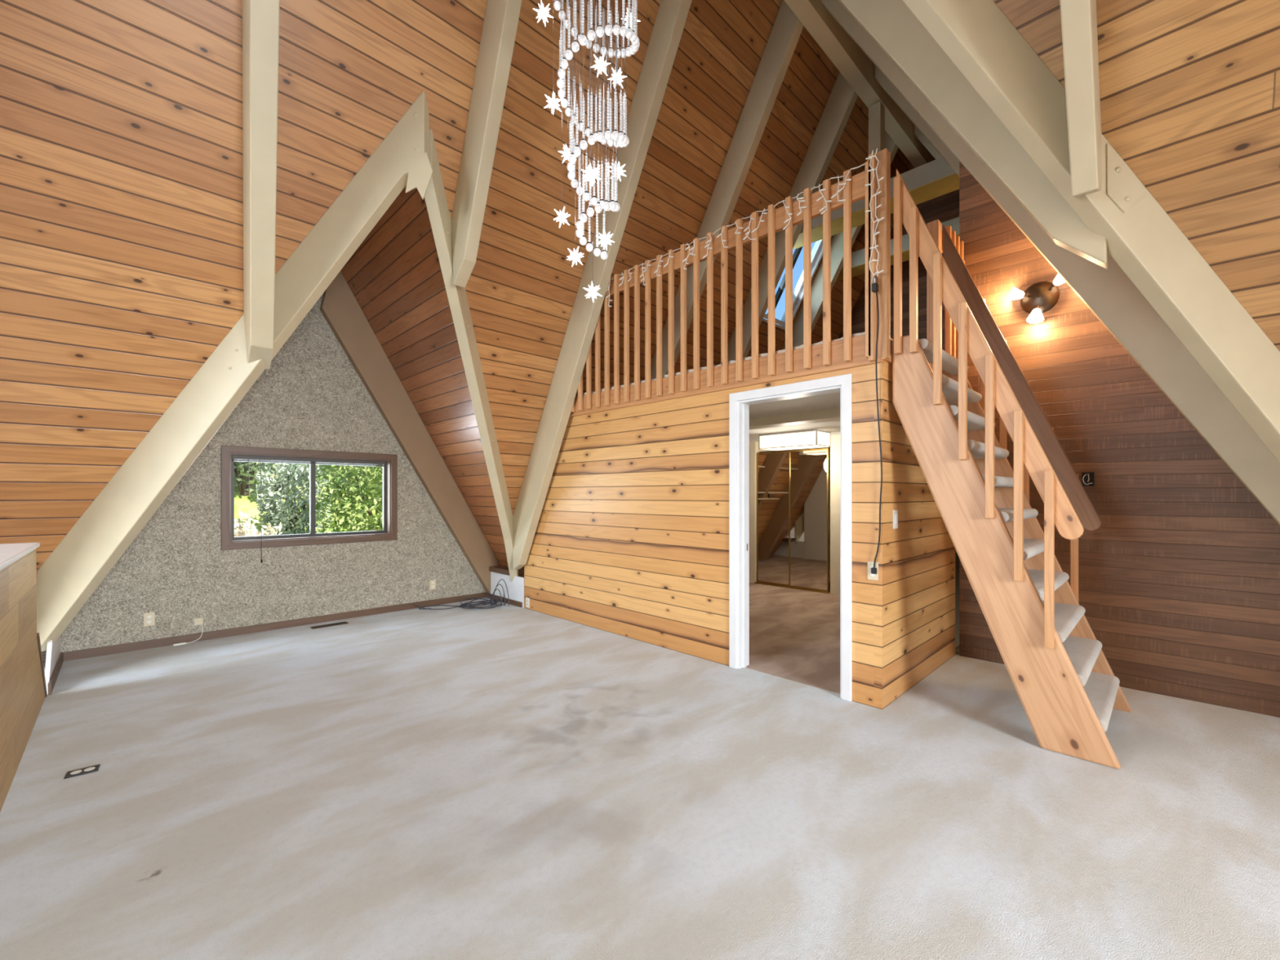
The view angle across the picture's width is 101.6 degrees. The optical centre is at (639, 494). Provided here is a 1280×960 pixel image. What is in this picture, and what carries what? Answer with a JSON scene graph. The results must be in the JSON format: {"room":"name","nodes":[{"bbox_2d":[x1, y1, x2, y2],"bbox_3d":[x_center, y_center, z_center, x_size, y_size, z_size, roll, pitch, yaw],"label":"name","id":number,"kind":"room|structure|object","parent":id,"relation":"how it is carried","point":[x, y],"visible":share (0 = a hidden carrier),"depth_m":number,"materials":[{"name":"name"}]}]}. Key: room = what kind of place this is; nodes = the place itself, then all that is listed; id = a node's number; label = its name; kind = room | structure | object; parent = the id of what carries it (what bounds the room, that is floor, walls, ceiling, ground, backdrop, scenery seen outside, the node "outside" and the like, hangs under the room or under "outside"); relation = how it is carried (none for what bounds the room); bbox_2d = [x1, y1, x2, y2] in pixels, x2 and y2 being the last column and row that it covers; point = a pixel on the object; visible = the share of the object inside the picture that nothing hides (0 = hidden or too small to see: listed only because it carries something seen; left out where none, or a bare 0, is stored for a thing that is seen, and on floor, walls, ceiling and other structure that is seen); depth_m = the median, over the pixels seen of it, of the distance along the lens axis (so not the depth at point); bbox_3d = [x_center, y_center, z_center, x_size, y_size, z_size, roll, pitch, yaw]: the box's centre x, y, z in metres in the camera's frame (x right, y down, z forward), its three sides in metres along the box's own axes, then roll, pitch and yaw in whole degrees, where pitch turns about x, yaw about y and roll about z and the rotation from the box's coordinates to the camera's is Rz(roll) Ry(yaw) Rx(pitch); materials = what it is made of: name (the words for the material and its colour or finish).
{"room":"living room","nodes":[
{"label":"living room","id":0,"kind":"room"},
{"bbox_2d":[0,548,61,812],"bbox_3d":[-1.775,0.815,1.186,0.138,1.020,8.182,0,0,-45],"label":"wall","id":1,"kind":"structure","parent":0,"point":[22,692],"depth_m":2.55,"materials":[{"name":"brown wood"}]},
{"bbox_2d":[0,542,39,570],"bbox_3d":[-1.260,0.292,0.626,0.205,0.025,6.660,0,0,-45],"label":"cap","id":2,"kind":"object","parent":1,"relation":"on","point":[10,553],"visible":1,"depth_m":2.61,"materials":[{"name":"white paint"}]},
{"bbox_2d":[36,632,47,697],"bbox_3d":[-3.778,1.075,3.237,0.105,0.500,0.505,0,0,-45],"label":"trim","id":3,"kind":"structure","parent":1,"relation":"attached to","point":[37,633],"depth_m":3.23,"materials":[{"name":"brown wood"}]},
{"bbox_2d":[48,652,63,695],"bbox_3d":[-4.244,1.287,3.798,0.014,0.075,0.968,0,0,-45],"label":"baseboard","id":4,"kind":"structure","parent":1,"relation":"attached to","point":[55,672],"depth_m":3.70,"materials":[{"name":"brown wood"}]},
{"bbox_2d":[41,292,485,664],"bbox_3d":[-3.357,-0.644,5.470,4.500,3.938,0.140,0,0,-45],"label":"wall","id":5,"kind":"structure","parent":0,"point":[311,396],"depth_m":5.19,"materials":[{"name":"speckled grey-beige textured stucco"}]},
{"bbox_2d":[143,612,155,626],"bbox_3d":[-4.231,1.075,4.504,0.070,0.115,0.008,0,0,-45],"label":"wall outlet","id":6,"kind":"object","parent":5,"relation":"attached to","point":[148,618],"visible":1,"depth_m":4.50,"materials":[{"name":"beige plastic"}]},
{"bbox_2d":[173,617,203,645],"bbox_3d":[-4.025,1.221,4.657,0.060,0.203,0.216,0,0,34],"label":"phone jack","id":7,"kind":"object","parent":5,"relation":"attached to","point":[197,621],"visible":1,"depth_m":4.72,"materials":[{"name":"beige plastic"}]},
{"bbox_2d":[63,591,486,661],"bbox_3d":[-3.280,1.290,5.438,3.685,0.070,0.014,0,0,-45],"label":"baseboard","id":8,"kind":"structure","parent":5,"relation":"attached to","point":[120,648],"depth_m":4.99,"materials":[{"name":"brown wood"}]},
{"bbox_2d":[221,445,397,550],"bbox_3d":[-3.369,0.030,5.439,1.570,0.970,0.157,0,0,-45],"label":"window","id":9,"kind":"structure","parent":5,"relation":"in","point":[389,532],"depth_m":5.38,"materials":[{"name":"brown wood"}]},
{"bbox_2d":[231,454,385,563],"bbox_3d":[-3.354,0.142,5.402,1.370,1.036,0.111,0,0,-45],"label":"window blind","id":10,"kind":"object","parent":9,"relation":"attached to","point":[249,458],"visible":0.98,"depth_m":5.30,"materials":[{"name":"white plastic"}]},
{"bbox_2d":[430,579,435,589],"bbox_3d":[-2.473,1.075,6.237,0.070,0.115,0.008,0,0,-45],"label":"wall outlet","id":11,"kind":"object","parent":5,"relation":"attached to","point":[433,582],"visible":1,"depth_m":6.24,"materials":[{"name":"beige plastic"}]},
{"bbox_2d":[340,185,508,566],"bbox_3d":[-1.621,-0.659,5.348,2.302,3.967,2.472,0,0,-45],"label":"ceiling","id":12,"kind":"structure","parent":0,"point":[395,277],"depth_m":5.20,"materials":[{"name":"brown wood"}]},
{"bbox_2d":[320,271,500,593],"bbox_3d":[-2.549,-0.595,6.095,2.056,3.715,0.096,0,0,-45],"label":"rafter","id":13,"kind":"object","parent":12,"relation":"attached to","point":[341,310],"visible":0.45,"depth_m":5.91,"materials":[{"name":"beige paint"}]},
{"bbox_2d":[0,0,914,577],"bbox_3d":[-1.768,-1.919,4.072,13.200,6.487,3.742,0,0,-45],"label":"ceiling","id":14,"kind":"structure","parent":0,"point":[122,137],"depth_m":3.42,"materials":[{"name":"brown wood"}]},
{"bbox_2d":[36,90,432,651],"bbox_3d":[-2.811,-0.845,3.644,2.775,3.885,0.101,0,0,0],"label":"beam","id":15,"kind":"structure","parent":14,"relation":"attached to","point":[82,559],"depth_m":3.61,"materials":[{"name":"beige paint"}]},
{"bbox_2d":[242,0,279,368],"bbox_3d":[-2.034,-2.941,2.803,0.164,4.097,2.189,0,0,-37],"label":"rafter","id":16,"kind":"object","parent":15,"relation":"on","point":[260,18],"visible":0.97,"depth_m":3.09,"materials":[{"name":"beige paint"}]},
{"bbox_2d":[424,128,518,582],"bbox_3d":[-1.518,-0.783,5.027,0.101,3.670,2.588,0,0,0],"label":"beam","id":17,"kind":"structure","parent":14,"relation":"attached to","point":[436,202],"depth_m":4.58,"materials":[{"name":"beige paint"}]},
{"bbox_2d":[451,0,522,287],"bbox_3d":[-0.927,-3.325,3.523,0.127,3.329,1.637,0,0,-39],"label":"rafter","id":18,"kind":"object","parent":14,"relation":"attached to","point":[501,18],"visible":1,"depth_m":3.73,"materials":[{"name":"beige paint"}]},
{"bbox_2d":[512,0,692,569],"bbox_3d":[-0.430,-2.058,4.990,0.112,5.862,3.016,0,0,-42],"label":"rafter","id":19,"kind":"object","parent":14,"relation":"attached to","point":[672,15],"visible":0.93,"depth_m":4.95,"materials":[{"name":"beige paint"}]},
{"bbox_2d":[650,0,804,378],"bbox_3d":[0.731,-2.997,5.619,0.106,3.984,2.279,0,0,-43],"label":"rafter","id":20,"kind":"object","parent":14,"relation":"attached to","point":[787,28],"visible":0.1,"depth_m":5.23,"materials":[{"name":"beige paint"}]},
{"bbox_2d":[720,71,857,364],"bbox_3d":[1.588,-2.997,6.465,0.107,3.984,2.280,0,0,-43],"label":"rafter","id":21,"kind":"object","parent":14,"relation":"attached to","point":[842,98],"visible":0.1,"depth_m":6.00,"materials":[{"name":"beige paint"}]},
{"bbox_2d":[762,239,822,330],"bbox_3d":[1.966,-2.953,6.965,0.920,1.236,0.806,0,0,-45],"label":"window","id":22,"kind":"structure","parent":14,"relation":"attached to","point":[817,251],"depth_m":7.13,"materials":[{"name":"clear glass"}]},
{"bbox_2d":[781,130,898,350],"bbox_3d":[2.450,-2.997,7.314,0.105,3.984,2.278,0,0,-43],"label":"rafter","id":23,"kind":"object","parent":14,"relation":"attached to","point":[837,241],"visible":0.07,"depth_m":7.19,"materials":[{"name":"beige paint"}]},
{"bbox_2d":[793,156,959,248],"bbox_3d":[2.621,-3.236,5.773,0.320,0.218,2.180,0,0,-45],"label":"tie beam","id":24,"kind":"structure","parent":14,"relation":"attached to","point":[936,178],"depth_m":5.42,"materials":[{"name":"grey paint"}]},
{"bbox_2d":[868,101,884,154],"bbox_3d":[2.611,-3.830,5.763,0.130,0.890,0.130,0,0,-45],"label":"post","id":25,"kind":"object","parent":24,"relation":"on","point":[877,111],"visible":0.54,"depth_m":5.71,"materials":[{"name":"beige paint"}]},
{"bbox_2d":[835,217,959,282],"bbox_3d":[3.497,-3.171,6.637,0.300,0.208,2.248,0,0,-45],"label":"tie beam","id":26,"kind":"structure","parent":14,"relation":"attached to","point":[858,257],"depth_m":6.83,"materials":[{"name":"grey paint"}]},
{"bbox_2d":[0,582,1279,959],"bbox_3d":[0.437,1.385,1.835,13.200,0.120,12.000,0,0,-45],"label":"floor","id":27,"kind":"structure","parent":0,"point":[511,782],"depth_m":2.20,"materials":[{"name":"beige carpet"}]},
{"bbox_2d":[63,764,100,778],"bbox_3d":[-2.661,1.321,2.495,0.112,0.008,0.072,0,0,-39],"label":"floor outlet","id":28,"kind":"object","parent":27,"relation":"on","point":[94,768],"visible":1,"depth_m":2.49,"materials":[{"name":"black plastic"}]},
{"bbox_2d":[70,769,81,774],"bbox_3d":[-2.678,1.318,2.481,0.038,0.002,0.034,0,0,-45],"label":"receptacle","id":29,"kind":"object","parent":28,"relation":"attached to","point":[76,771],"depth_m":2.48,"materials":[{"name":"white plastic"}]},
{"bbox_2d":[84,766,95,771],"bbox_3d":[-2.644,1.318,2.509,0.038,0.002,0.034,0,0,-45],"label":"receptacle","id":30,"kind":"object","parent":28,"relation":"attached to","point":[90,768],"depth_m":2.51,"materials":[{"name":"white plastic"}]},
{"bbox_2d":[310,621,348,629],"bbox_3d":[-3.139,1.321,5.284,0.320,0.008,0.084,0,0,-45],"label":"floor vent","id":31,"kind":"object","parent":27,"relation":"in","point":[344,622],"visible":1,"depth_m":5.28,"materials":[{"name":"brown metal"}]},
{"bbox_2d":[312,622,344,627],"bbox_3d":[-3.140,1.321,5.284,0.286,0.004,0.066,0,0,-45],"label":"grille","id":32,"kind":"object","parent":31,"relation":"attached to","point":[340,623],"depth_m":5.28,"materials":[{"name":"brown metal"}]},
{"bbox_2d":[413,578,509,609],"bbox_3d":[-2.056,1.165,6.078,0.999,0.318,0.592,0,0,-31],"label":"cable coil","id":33,"kind":"object","parent":27,"relation":"on","point":[482,602],"visible":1,"depth_m":6.17,"materials":[{"name":"black rubber"}]},
{"bbox_2d":[754,582,830,593],"bbox_3d":[2.152,1.316,7.431,0.100,0.018,1.160,0,0,-45],"label":"door track","id":34,"kind":"object","parent":27,"relation":"on","point":[760,583],"visible":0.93,"depth_m":7.40,"materials":[{"name":"gold metal"}]},
{"bbox_2d":[756,450,788,586],"bbox_3d":[1.958,0.340,7.640,0.020,1.930,0.580,0,0,-45],"label":"mirror door","id":35,"kind":"structure","parent":34,"relation":"on","point":[772,468],"depth_m":7.64,"materials":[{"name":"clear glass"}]},
{"bbox_2d":[788,448,828,591],"bbox_3d":[2.325,0.340,7.219,0.020,1.930,0.585,0,0,-45],"label":"mirror door","id":36,"kind":"structure","parent":34,"relation":"on","point":[808,469],"depth_m":7.21,"materials":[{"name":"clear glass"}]},
{"bbox_2d":[892,168,1132,768],"bbox_3d":[2.290,-0.347,3.225,1.070,3.345,1.052,0,0,-45],"label":"staircase","id":37,"kind":"structure","parent":27,"relation":"on","point":[1068,691],"depth_m":2.98,"materials":[{"name":"brown wood"}]},
{"bbox_2d":[490,364,874,706],"bbox_3d":[-0.222,0.247,5.032,0.100,2.155,4.887,0,0,-45],"label":"wall","id":38,"kind":"structure","parent":0,"point":[631,539],"depth_m":4.57,"materials":[{"name":"brown wood"}]},
{"bbox_2d":[486,592,522,607],"bbox_3d":[-1.678,1.295,6.426,0.015,0.060,0.828,0,0,-45],"label":"baseboard","id":39,"kind":"structure","parent":38,"relation":"attached to","point":[517,603],"depth_m":6.31,"materials":[{"name":"brown wood"}]},
{"bbox_2d":[488,565,524,575],"bbox_3d":[-1.623,0.945,6.574,0.320,0.060,0.522,0,0,-45],"label":"trim","id":40,"kind":"structure","parent":38,"relation":"on","point":[504,570],"depth_m":6.46,"materials":[{"name":"brown wood"}]},
{"bbox_2d":[525,597,529,608],"bbox_3d":[-1.301,1.250,6.048,0.008,0.115,0.070,0,0,-45],"label":"wall outlet","id":41,"kind":"object","parent":38,"relation":"attached to","point":[527,599],"visible":1,"depth_m":6.04,"materials":[{"name":"white plastic"}]},
{"bbox_2d":[570,334,868,413],"bbox_3d":[0.337,-0.923,4.408,0.060,0.165,3.314,0,0,-45],"label":"trim","id":42,"kind":"structure","parent":38,"relation":"attached to","point":[858,343],"depth_m":3.88,"materials":[{"name":"brown wood"}]},
{"bbox_2d":[569,357,884,417],"bbox_3d":[0.334,-0.828,4.395,0.042,0.025,3.310,0,0,-45],"label":"trim ledge","id":43,"kind":"object","parent":38,"relation":"attached to","point":[879,360],"visible":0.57,"depth_m":3.91,"materials":[{"name":"brown wood"}]},
{"bbox_2d":[728,373,852,701],"bbox_3d":[1.071,0.275,3.731,0.155,2.100,0.945,0,0,-45],"label":"door frame","id":44,"kind":"structure","parent":38,"relation":"in","point":[740,402],"depth_m":3.97,"materials":[{"name":"white paint"}]},
{"bbox_2d":[867,560,878,580],"bbox_3d":[1.452,0.475,3.257,0.008,0.115,0.065,0,0,-45],"label":"wall outlet","id":45,"kind":"object","parent":38,"relation":"attached to","point":[870,564],"visible":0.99,"depth_m":3.25,"materials":[{"name":"beige plastic"}]},
{"bbox_2d":[749,391,839,441],"bbox_3d":[2.019,-0.810,6.231,4.775,0.030,3.448,0,0,-45],"label":"ceiling","id":46,"kind":"structure","parent":0,"point":[828,401],"depth_m":4.92,"materials":[{"name":"white paint"}]},
{"bbox_2d":[749,408,839,429],"bbox_3d":[1.282,-0.753,5.479,0.200,0.085,3.294,0,0,-45],"label":"beam","id":47,"kind":"structure","parent":46,"relation":"attached to","point":[828,415],"depth_m":5.12,"materials":[{"name":"beige paint"}]},
{"bbox_2d":[759,428,831,450],"bbox_3d":[1.985,-0.697,6.732,0.372,0.194,0.812,0,0,-45],"label":"crystal ceiling light","id":48,"kind":"object","parent":46,"relation":"attached to","point":[810,438],"visible":1,"depth_m":6.58,"materials":[{"name":"glass"}]},
{"bbox_2d":[764,447,830,582],"bbox_3d":[2.876,0.265,7.965,0.080,2.120,4.615,0,0,-45],"label":"door frame","id":49,"kind":"structure","parent":0,"point":[825,447],"depth_m":7.92,"materials":[{"name":"beige paint"}]},
{"bbox_2d":[758,434,839,594],"bbox_3d":[2.853,0.265,6.791,0.120,2.120,3.055,0,0,-45],"label":"wall","id":50,"kind":"structure","parent":0,"point":[835,439],"depth_m":6.97,"materials":[{"name":"beige paint"}]},
{"bbox_2d":[749,441,759,582],"bbox_3d":[1.738,0.265,7.908,0.140,2.120,0.100,0,0,-45],"label":"trim","id":51,"kind":"structure","parent":50,"relation":"attached to","point":[753,446],"depth_m":7.85,"materials":[{"name":"beige paint"}]},
{"bbox_2d":[838,189,959,350],"bbox_3d":[4.280,-1.904,7.409,0.100,6.458,7.380,0,0,-45],"label":"wall","id":52,"kind":"structure","parent":0,"point":[945,207],"depth_m":7.58,"materials":[{"name":"brown wood"}]},
{"bbox_2d":[783,0,935,168],"bbox_3d":[-0.455,-4.535,2.740,13.200,0.520,0.150,0,0,-45],"label":"ridge beam","id":53,"kind":"structure","parent":52,"relation":"attached to","point":[854,64],"depth_m":5.31,"materials":[{"name":"beige paint"}]},
{"bbox_2d":[533,0,639,302],"bbox_3d":[-0.248,-2.688,2.943,0.680,3.164,0.680,0,0,-45],"label":"chandelier","id":54,"kind":"object","parent":53,"relation":"hanging from","point":[620,140],"visible":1,"depth_m":2.91,"materials":[{"name":"white shell"},{"name":"glass beads"}]},
{"bbox_2d":[874,337,955,709],"bbox_3d":[2.035,0.175,3.772,1.584,2.300,0.075,0,0,-45],"label":"wall","id":55,"kind":"structure","parent":0,"point":[914,589],"depth_m":3.50,"materials":[{"name":"brown wood"}]},
{"bbox_2d":[575,332,865,396],"bbox_3d":[0.378,-1.019,4.395,0.060,0.037,3.200,0,0,-45],"label":"trim","id":56,"kind":"structure","parent":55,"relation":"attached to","point":[760,355],"depth_m":3.92,"materials":[{"name":"brown wood"}]},
{"bbox_2d":[892,510,897,528],"bbox_3d":[1.645,0.159,3.362,0.080,0.120,0.012,0,0,-45],"label":"light switch","id":57,"kind":"object","parent":55,"relation":"attached to","point":[895,513],"visible":1,"depth_m":3.35,"materials":[{"name":"white plastic"}]},
{"bbox_2d":[955,549,959,648],"bbox_3d":[2.694,0.265,4.513,3.305,2.120,0.045,0,0,-45],"label":"trim","id":58,"kind":"structure","parent":0,"point":[957,557],"depth_m":4.55,"materials":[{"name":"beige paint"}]},
{"bbox_2d":[959,160,1279,717],"bbox_3d":[3.585,-0.981,3.391,0.090,4.611,2.635,0,0,-45],"label":"wall","id":59,"kind":"structure","parent":0,"point":[1179,577],"depth_m":3.55,"materials":[{"name":"brown wood"}]},
{"bbox_2d":[1008,273,1066,323],"bbox_3d":[2.952,-1.449,3.866,0.142,0.343,0.383,0,0,-45],"label":"wall spotlight","id":60,"kind":"object","parent":59,"relation":"attached to","point":[1040,297],"visible":0.94,"depth_m":3.88,"materials":[{"name":"brown metal"}]},
{"bbox_2d":[1081,471,1094,486],"bbox_3d":[3.188,-0.109,3.718,0.016,0.100,0.068,0,0,-45],"label":"junction box","id":61,"kind":"object","parent":59,"relation":"attached to","point":[1087,478],"visible":0.99,"depth_m":3.71,"materials":[{"name":"black plastic"}]},
{"bbox_2d":[992,0,1279,351],"bbox_3d":[3.321,-1.630,1.127,3.412,5.910,6.940,0,0,-45],"label":"ceiling","id":62,"kind":"structure","parent":0,"point":[1189,90],"depth_m":2.19,"materials":[{"name":"brown wood"}]},
{"bbox_2d":[902,0,1279,462],"bbox_3d":[2.033,-1.605,2.389,4.596,5.819,0.090,0,0,0],"label":"beam","id":63,"kind":"structure","parent":62,"relation":"attached to","point":[1210,322],"depth_m":2.35,"materials":[{"name":"beige paint"}]},
{"bbox_2d":[1059,0,1147,213],"bbox_3d":[1.582,-2.820,1.822,1.712,3.115,0.237,0,0,-45],"label":"rafter","id":64,"kind":"object","parent":63,"relation":"attached to","point":[1078,17],"visible":0.91,"depth_m":2.18,"materials":[{"name":"beige paint"}]},
{"bbox_3d":[0.859,-1.919,1.407,13.200,6.487,3.742,0,0,-45],"label":"ceiling","id":65,"kind":"structure","parent":0,"visible":0},
{"bbox_2d":[874,64,959,175],"bbox_3d":[3.292,-3.032,4.751,0.100,3.914,2.236,0,0,-45],"label":"rafter","id":66,"kind":"object","parent":65,"relation":"attached to","point":[885,83],"visible":0.06,"depth_m":5.21,"materials":[{"name":"beige paint"}]},
{"bbox_2d":[914,124,942,159],"bbox_3d":[4.160,-3.032,5.608,0.100,3.914,2.236,0,0,-45],"label":"rafter","id":67,"kind":"object","parent":65,"relation":"attached to","point":[917,133],"visible":0.06,"depth_m":6.27,"materials":[{"name":"beige paint"}]},
{"bbox_2d":[838,0,1107,269],"bbox_3d":[1.475,-3.025,3.133,0.100,3.928,1.990,0,0,-45],"label":"rafter","id":68,"kind":"object","parent":65,"relation":"attached to","point":[892,25],"visible":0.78,"depth_m":2.77,"materials":[{"name":"beige paint"}]},
{"bbox_2d":[821,0,1279,525],"bbox_3d":[2.912,-1.850,3.428,0.100,6.279,3.588,0,0,-45],"label":"rafter","id":69,"kind":"object","parent":65,"relation":"attached to","point":[1109,294],"visible":0.61,"depth_m":3.22,"materials":[{"name":"beige paint"}]},
{"bbox_3d":[2.051,-0.918,6.159,4.830,0.165,3.342,0,0,-45],"label":"floor","id":70,"kind":"structure","parent":0,"visible":0},
{"bbox_2d":[570,148,890,412],"bbox_3d":[0.385,-1.470,4.333,0.107,1.290,3.209,0,0,-45],"label":"loft railing","id":71,"kind":"object","parent":70,"relation":"on","point":[855,190],"visible":0.86,"depth_m":3.81,"materials":[{"name":"brown wood"}]},
{"bbox_2d":[605,277,613,306],"bbox_3d":[-0.261,-1.892,4.922,0.064,0.263,0.104,0,0,-45],"label":"string lights","id":72,"kind":"object","parent":71,"relation":"hanging from","point":[613,277],"depth_m":4.93,"materials":[{"name":"white plastic"}]},
{"bbox_2d":[639,258,656,285],"bbox_3d":[0.089,-1.929,4.567,0.064,0.205,0.199,0,0,-45],"label":"string lights","id":73,"kind":"object","parent":71,"relation":"hanging from","point":[655,259],"depth_m":4.60,"materials":[{"name":"white plastic"}]},
{"bbox_2d":[653,248,680,276],"bbox_3d":[0.249,-1.946,4.405,0.064,0.175,0.296,0,0,-45],"label":"string lights","id":74,"kind":"object","parent":71,"relation":"hanging from","point":[678,248],"depth_m":4.45,"materials":[{"name":"white plastic"}]},
{"bbox_2d":[682,240,695,269],"bbox_3d":[0.417,-1.930,4.235,0.064,0.202,0.128,0,0,-45],"label":"string lights","id":75,"kind":"object","parent":71,"relation":"hanging from","point":[692,254],"depth_m":4.24,"materials":[{"name":"white plastic"}]},
{"bbox_2d":[698,208,768,258],"bbox_3d":[0.709,-1.940,3.939,0.064,0.201,0.620,0,0,-45],"label":"string lights","id":76,"kind":"object","parent":71,"relation":"hanging from","point":[764,210],"depth_m":3.88,"materials":[{"name":"white plastic"}]},
{"bbox_2d":[773,200,792,230],"bbox_3d":[1.012,-1.931,3.632,0.064,0.203,0.138,0,0,-45],"label":"string lights","id":77,"kind":"object","parent":71,"relation":"hanging from","point":[783,201],"depth_m":3.60,"materials":[{"name":"white plastic"}]},
{"bbox_2d":[791,191,806,215],"bbox_3d":[1.096,-1.961,3.546,0.064,0.145,0.102,0,0,-45],"label":"string lights","id":78,"kind":"object","parent":71,"relation":"hanging from","point":[797,196],"depth_m":3.53,"materials":[{"name":"white plastic"}]},
{"bbox_2d":[810,163,865,214],"bbox_3d":[1.281,-1.936,3.359,0.064,0.212,0.354,0,0,-45],"label":"string lights","id":79,"kind":"object","parent":71,"relation":"hanging from","point":[842,200],"depth_m":3.37,"materials":[{"name":"white plastic"}]},
{"bbox_2d":[865,148,884,283],"bbox_3d":[1.446,-1.685,3.191,0.064,0.812,0.107,0,0,-45],"label":"string lights","id":80,"kind":"object","parent":71,"relation":"hanging from","point":[875,278],"depth_m":3.18,"materials":[{"name":"white plastic"}]},
{"bbox_2d":[871,282,882,573],"bbox_3d":[1.442,-0.398,3.203,0.081,1.775,0.066,0,0,-45],"label":"extension cord","id":81,"kind":"object","parent":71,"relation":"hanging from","point":[874,286],"visible":1,"depth_m":3.20,"materials":[{"name":"black plastic"}]},
{"bbox_2d":[871,282,878,293],"bbox_3d":[1.431,-1.260,3.181,0.035,0.050,0.030,0,0,-45],"label":"socket","id":82,"kind":"object","parent":81,"relation":"attached to","point":[874,286],"depth_m":3.17,"materials":[{"name":"black plastic"}]},
{"bbox_2d":[926,219,964,359],"bbox_3d":[2.421,-1.465,4.128,0.524,1.220,0.130,0,0,-45],"label":"guard railing","id":83,"kind":"object","parent":70,"relation":"on","point":[935,227],"visible":0.41,"depth_m":3.99,"materials":[{"name":"brown wood"}]},
{"label":"outside","id":84,"kind":"structure","parent":0,"visible":0},
{"bbox_2d":[234,462,382,535],"bbox_3d":[-9.038,-1.742,12.014,24.000,8.056,16.000,0,0,-45],"label":"ground","id":85,"kind":"structure","parent":84,"point":[245,504],"depth_m":11.08,"materials":[{"name":"green plant"}]},
{"bbox_2d":[234,509,282,537],"bbox_3d":[-5.991,1.027,7.562,1.529,1.638,1.355,0,0,-45],"label":"shrub","id":86,"kind":"object","parent":85,"relation":"on","point":[238,531],"visible":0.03,"depth_m":7.63,"materials":[{"name":"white plant"}]},
{"bbox_2d":[234,458,297,495],"bbox_3d":[-8.328,-1.728,11.007,2.503,3.657,2.047,0,0,-45],"label":"shrub","id":87,"kind":"object","parent":85,"relation":"on","point":[243,486],"visible":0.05,"depth_m":10.95,"materials":[{"name":"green plant"}]},
{"bbox_2d":[251,461,332,535],"bbox_3d":[-6.660,0.169,10.079,1.393,2.056,1.031,0,0,-45],"label":"shrub","id":88,"kind":"object","parent":85,"relation":"on","point":[291,478],"visible":0.71,"depth_m":9.85,"materials":[{"name":"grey plant"}]},
{"bbox_2d":[315,462,382,533],"bbox_3d":[-4.668,0.198,9.746,2.691,2.891,2.122,0,0,-45],"label":"shrub","id":89,"kind":"object","parent":85,"relation":"on","point":[357,486],"visible":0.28,"depth_m":9.11,"materials":[{"name":"green plant"}]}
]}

